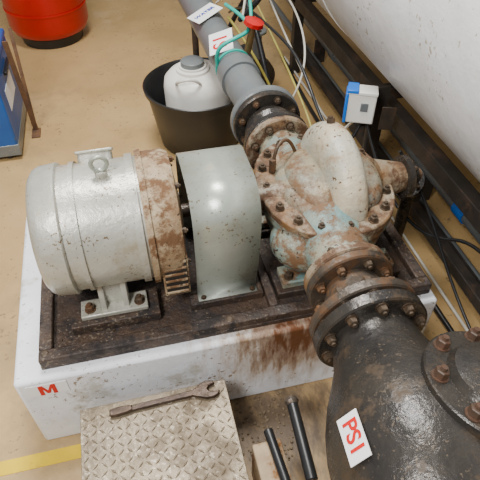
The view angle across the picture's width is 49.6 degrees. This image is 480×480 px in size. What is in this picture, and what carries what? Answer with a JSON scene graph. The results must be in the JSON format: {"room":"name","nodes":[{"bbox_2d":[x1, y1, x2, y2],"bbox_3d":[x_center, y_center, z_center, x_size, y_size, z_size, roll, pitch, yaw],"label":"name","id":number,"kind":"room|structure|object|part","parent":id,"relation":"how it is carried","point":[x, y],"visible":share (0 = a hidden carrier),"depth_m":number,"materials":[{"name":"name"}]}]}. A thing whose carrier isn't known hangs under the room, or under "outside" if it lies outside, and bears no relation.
{"room":"plant room","nodes":[
{"label":"plant room","id":0,"kind":"room"},
{"bbox_2d":[38,221,431,369],"bbox_3d":[-0.050,0.049,1.889,1.290,0.060,0.645,-10,46,-10],"label":"steel baseplate","id":1,"kind":"object","parent":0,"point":[65,339],"visible":0.31,"depth_m":1.69,"materials":[{"name":"brown metal"}]},
{"bbox_3d":[-0.658,0.148,1.782,0.040,0.030,0.565,-10,46,-10],"label":"rail","id":2,"kind":"part","parent":1,"relation":"part of","materials":[{"name":"brown metal"}]},
{"bbox_2d":[25,147,190,320],"bbox_3d":[-0.292,-0.082,1.623,0.665,0.500,0.420,-10,46,-10],"label":"motor","id":3,"kind":"object","parent":1,"relation":"on","point":[101,222],"visible":0.98,"depth_m":1.45,"materials":[{"name":"paint"}]},
{"bbox_3d":[-0.442,-0.270,1.578,0.110,0.054,0.072,-10,46,-10],"label":"terminal box lid","id":4,"kind":"part","parent":3,"relation":"part of","materials":[{"name":"paint"}]},
{"bbox_2d":[163,247,190,295],"bbox_3d":[-0.199,0.090,1.593,0.079,0.170,0.060,-10,46,-10],"label":"vent","id":5,"kind":"object","parent":3,"relation":"attached to","point":[176,278],"depth_m":1.56,"materials":[{"name":"brown metal"}]},
{"bbox_3d":[-0.403,0.230,1.693,0.280,0.040,0.110,-10,46,-10],"label":"slide rail","id":6,"kind":"part","parent":1,"relation":"part of","materials":[{"name":"brown metal"}]},
{"bbox_2d":[176,144,261,301],"bbox_3d":[-0.077,-0.087,1.720,0.211,0.394,0.390,-10,46,-10],"label":"guard","id":7,"kind":"object","parent":1,"relation":"on","point":[219,185],"visible":0.97,"depth_m":1.56,"materials":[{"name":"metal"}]},
{"bbox_3d":[0.020,0.253,1.678,1.290,0.030,0.040,-10,46,-10],"label":"rail","id":8,"kind":"part","parent":1,"relation":"part of","materials":[{"name":"brown metal"}]},
{"bbox_2d":[245,115,421,290],"bbox_3d":[0.332,-0.165,1.741,0.585,0.471,0.702,-10,46,-10],"label":"pump","id":9,"kind":"object","parent":1,"relation":"on","point":[323,198],"visible":0.93,"depth_m":1.61,"materials":[{"name":"paint"}]},
{"bbox_2d":[284,149,332,205],"bbox_3d":[0.239,-0.211,1.681,0.190,0.062,0.320,-10,46,-10],"label":"hood","id":10,"kind":"object","parent":9,"relation":"attached to","point":[306,183],"depth_m":1.63,"materials":[{"name":"beige metal"}]},
{"bbox_3d":[0.279,-0.122,1.776,0.400,0.300,0.490,-10,46,-10],"label":"casing","id":11,"kind":"part","parent":9,"relation":"part of","materials":[{"name":"beige metal"}]},
{"bbox_2d":[360,152,382,205],"bbox_3d":[0.371,-0.231,1.705,0.170,0.055,0.310,-10,46,-10],"label":"hood","id":12,"kind":"object","parent":9,"relation":"attached to","point":[373,167],"depth_m":1.65,"materials":[{"name":"beige metal"}]},
{"bbox_3d":[0.557,-0.058,1.989,0.040,0.030,0.565,-10,46,-10],"label":"rail","id":13,"kind":"part","parent":1,"relation":"part of","materials":[{"name":"brown metal"}]},
{"bbox_2d":[0,0,479,479],"bbox_3d":[-1.381,-0.654,3.240,6.600,0.102,10.000,-10,46,-10],"label":"floor","id":14,"kind":"structure","parent":0,"point":[88,93],"depth_m":3.12,"materials":[{"name":"concrete"}]},
{"bbox_2d":[0,28,25,158],"bbox_3d":[-1.599,-0.801,2.954,0.640,0.515,0.600,-10,46,-10],"label":"base cabinet","id":15,"kind":"object","parent":14,"relation":"on","point":[12,106],"visible":0.85,"depth_m":2.91,"materials":[{"name":"metal"}]},
{"bbox_3d":[-1.609,-0.969,2.783,0.620,0.035,0.600,-10,46,-10],"label":"lid","id":16,"kind":"part","parent":15,"relation":"part of","materials":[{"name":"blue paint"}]},
{"bbox_3d":[-1.298,-0.967,2.890,0.020,0.020,0.190,-10,46,-10],"label":"handle","id":17,"kind":"part","parent":15,"relation":"part of","materials":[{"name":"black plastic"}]},
{"bbox_2d":[2,28,40,138],"bbox_3d":[-1.255,-0.904,3.005,0.050,0.606,0.250,-10,46,-10],"label":"stand","id":18,"kind":"object","parent":14,"relation":"on","point":[36,132],"visible":1,"depth_m":2.97,"materials":[{"name":"beige wood"}]},
{"bbox_2d":[1,0,87,49],"bbox_3d":[-1.480,-2.027,3.724,0.608,1.160,0.608,-10,46,-10],"label":"tank","id":19,"kind":"object","parent":14,"relation":"on","point":[41,24],"visible":1,"depth_m":3.81,"materials":[{"name":"metal"}]},
{"bbox_2d":[80,379,248,479],"bbox_3d":[-0.198,0.813,1.526,0.464,0.252,0.672,-10,46,-10],"label":"plate","id":20,"kind":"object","parent":14,"relation":"on","point":[193,438],"depth_m":1.56,"materials":[{"name":"metal"}]},
{"bbox_2d":[109,380,219,417],"bbox_3d":[-0.237,0.502,1.646,0.348,0.016,0.062,-10,46,-10],"label":"wrench","id":21,"kind":"object","parent":20,"relation":"on","point":[201,391],"visible":1,"depth_m":1.64,"materials":[{"name":"brown metal"}]},
{"bbox_2d":[142,57,237,154],"bbox_3d":[-0.237,-0.749,3.010,0.604,0.362,0.604,-10,46,-10],"label":"tub","id":22,"kind":"object","parent":14,"relation":"on","point":[180,130],"visible":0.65,"depth_m":2.84,"materials":[{"name":"plastic"}]},
{"bbox_2d":[164,55,230,109],"bbox_3d":[-0.235,-0.784,2.932,0.368,0.497,0.369,-10,46,-10],"label":"plastic container","id":23,"kind":"object","parent":22,"relation":"in","point":[192,83],"visible":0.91,"depth_m":2.74,"materials":[{"name":"white plastic"}]},
{"bbox_3d":[-0.273,-0.808,2.676,0.145,0.071,0.067,6,45,6],"label":"drum handle","id":24,"kind":"part","parent":23,"relation":"part of","materials":[{"name":"white plastic"}]},
{"bbox_2d":[14,217,436,439],"bbox_3d":[-0.089,0.188,2.061,1.395,0.380,0.784,-10,46,-10],"label":"concrete plinth","id":25,"kind":"object","parent":14,"relation":"on","point":[267,358],"visible":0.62,"depth_m":1.70,"materials":[{"name":"paint"}]},
{"bbox_2d":[178,0,305,153],"bbox_3d":[-0.078,-0.806,2.720,0.285,0.854,1.722,-11,46,-11],"label":"pipe","id":26,"kind":"object","parent":14,"relation":"on","point":[255,102],"visible":0.63,"depth_m":2.27,"materials":[{"name":"grey metal"}]},
{"bbox_2d":[217,52,260,96],"bbox_3d":[-0.005,-0.743,2.360,0.184,0.186,0.094,-12,46,-12],"label":"socket","id":27,"kind":"object","parent":26,"relation":"attached to","point":[231,61],"depth_m":2.30,"materials":[{"name":"grey plastic"}]},
{"bbox_2d":[244,16,263,53],"bbox_3d":[0.061,-0.917,2.345,0.093,0.167,0.090,-10,46,-10],"label":"tap","id":28,"kind":"object","parent":26,"relation":"on","point":[254,23],"depth_m":2.30,"materials":[{"name":"red paint"}]},
{"bbox_2d":[241,27,274,83],"bbox_3d":[0.077,-1.220,3.416,0.240,0.454,0.360,-10,46,-10],"label":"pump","id":29,"kind":"object","parent":14,"relation":"on","point":[263,31],"visible":0.2,"depth_m":3.32,"materials":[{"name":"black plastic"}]},
{"bbox_2d":[252,27,266,59],"bbox_3d":[0.105,-1.208,3.263,0.120,0.254,0.120,-10,46,-10],"label":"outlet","id":30,"kind":"object","parent":29,"relation":"attached to","point":[263,31],"depth_m":3.23,"materials":[{"name":"metal"}]},
{"bbox_3d":[0.102,-1.083,3.402,0.240,0.240,0.080,-10,46,-10],"label":"casing","id":31,"kind":"part","parent":29,"relation":"part of","materials":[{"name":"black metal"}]},
{"bbox_2d":[235,391,297,460],"bbox_3d":[0.098,0.667,1.846,0.226,0.007,0.259,-10,46,-10],"label":"debris","id":32,"kind":"object","parent":14,"relation":"on","point":[280,392],"visible":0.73,"depth_m":1.87,"materials":[{"name":"brown"}]},
{"bbox_2d":[251,439,292,479],"bbox_3d":[0.122,0.815,1.551,0.090,0.215,0.355,-10,46,-10],"label":"block","id":33,"kind":"object","parent":14,"relation":"on","point":[263,466],"visible":0.78,"depth_m":1.56,"materials":[{"name":"beige wood"}]},
{"bbox_2d":[264,395,317,479],"bbox_3d":[0.201,0.758,1.413,0.133,0.057,0.706,-10,46,-10],"label":"cutter","id":34,"kind":"object","parent":33,"relation":"on","point":[306,458],"visible":1,"depth_m":1.55,"materials":[{"name":"grey metal"}]},
{"bbox_2d":[215,0,479,331],"bbox_3d":[0.433,-0.311,2.163,0.832,0.932,3.801,-10,46,-10],"label":"cable bundle","id":35,"kind":"object","parent":14,"relation":"on","point":[247,7],"visible":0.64,"depth_m":2.38,"materials":[{"name":"black plastic"}]},
{"bbox_2d":[342,82,396,151],"bbox_3d":[0.525,-0.367,2.354,0.260,0.750,0.163,-29,52,-26],"label":"sensor box","id":36,"kind":"object","parent":14,"relation":"on","point":[363,103],"visible":0.81,"depth_m":2.10,"materials":[{"name":"white plastic"}]},
{"bbox_3d":[0.456,-0.610,2.084,0.045,0.026,0.094,8,46,8],"label":"trim","id":37,"kind":"part","parent":36,"relation":"part of","materials":[{"name":"blue plastic"}]},
{"bbox_3d":[0.495,-0.599,2.082,0.117,0.027,0.090,8,46,8],"label":"lid panel","id":38,"kind":"part","parent":36,"relation":"part of","materials":[{"name":"white plastic"}]},
{"bbox_3d":[0.572,-0.366,2.445,0.024,0.620,0.024,-10,46,-10],"label":"post","id":39,"kind":"part","parent":36,"relation":"part of","materials":[{"name":"metal"}]},
{"bbox_3d":[0.627,-0.516,2.213,0.060,0.110,0.004,5,45,5],"label":"bracket plate","id":40,"kind":"part","parent":36,"relation":"part of","materials":[{"name":"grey metal"}]},
{"bbox_2d":[269,0,479,279],"bbox_3d":[0.927,-0.332,2.674,0.120,0.248,5.300,-10,46,-10],"label":"pipe","id":41,"kind":"object","parent":14,"relation":"on","point":[320,46],"visible":0.34,"depth_m":2.69,"materials":[{"name":"metal"}]},
{"bbox_2d":[289,0,479,314],"bbox_3d":[1.161,-0.148,2.282,0.760,0.543,4.200,-10,46,-10],"label":"support frame","id":42,"kind":"object","parent":14,"relation":"on","point":[448,176],"visible":0.45,"depth_m":2.39,"materials":[{"name":"black metal"}]},
{"bbox_3d":[0.387,-1.377,3.554,0.060,0.480,0.060,-10,46,-10],"label":"leg","id":43,"kind":"part","parent":42,"relation":"part of","materials":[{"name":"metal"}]},
{"bbox_3d":[0.679,-0.517,2.695,0.060,0.480,0.060,-10,46,-10],"label":"leg","id":44,"kind":"part","parent":42,"relation":"part of","materials":[{"name":"metal"}]},
{"bbox_2d":[316,0,479,181],"bbox_3d":[1.159,-0.844,1.600,1.406,1.406,4.740,-10,46,-10],"label":"storage tank","id":45,"kind":"object","parent":42,"relation":"on","point":[428,50],"visible":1,"depth_m":1.50,"materials":[{"name":"white paint"}]},
{"bbox_2d":[306,250,479,479],"bbox_3d":[0.443,0.603,1.302,0.504,0.866,1.017,-10,46,-10],"label":"pipe","id":46,"kind":"object","parent":14,"relation":"on","point":[403,404],"visible":1,"depth_m":1.11,"materials":[{"name":"grey metal"}]},
{"bbox_2d":[393,167,425,236],"bbox_3d":[0.657,-0.062,2.170,0.144,0.579,0.138,-10,46,-10],"label":"valve","id":47,"kind":"object","parent":14,"relation":"on","point":[405,204],"visible":0.21,"depth_m":2.10,"materials":[{"name":"black metal"}]}
]}

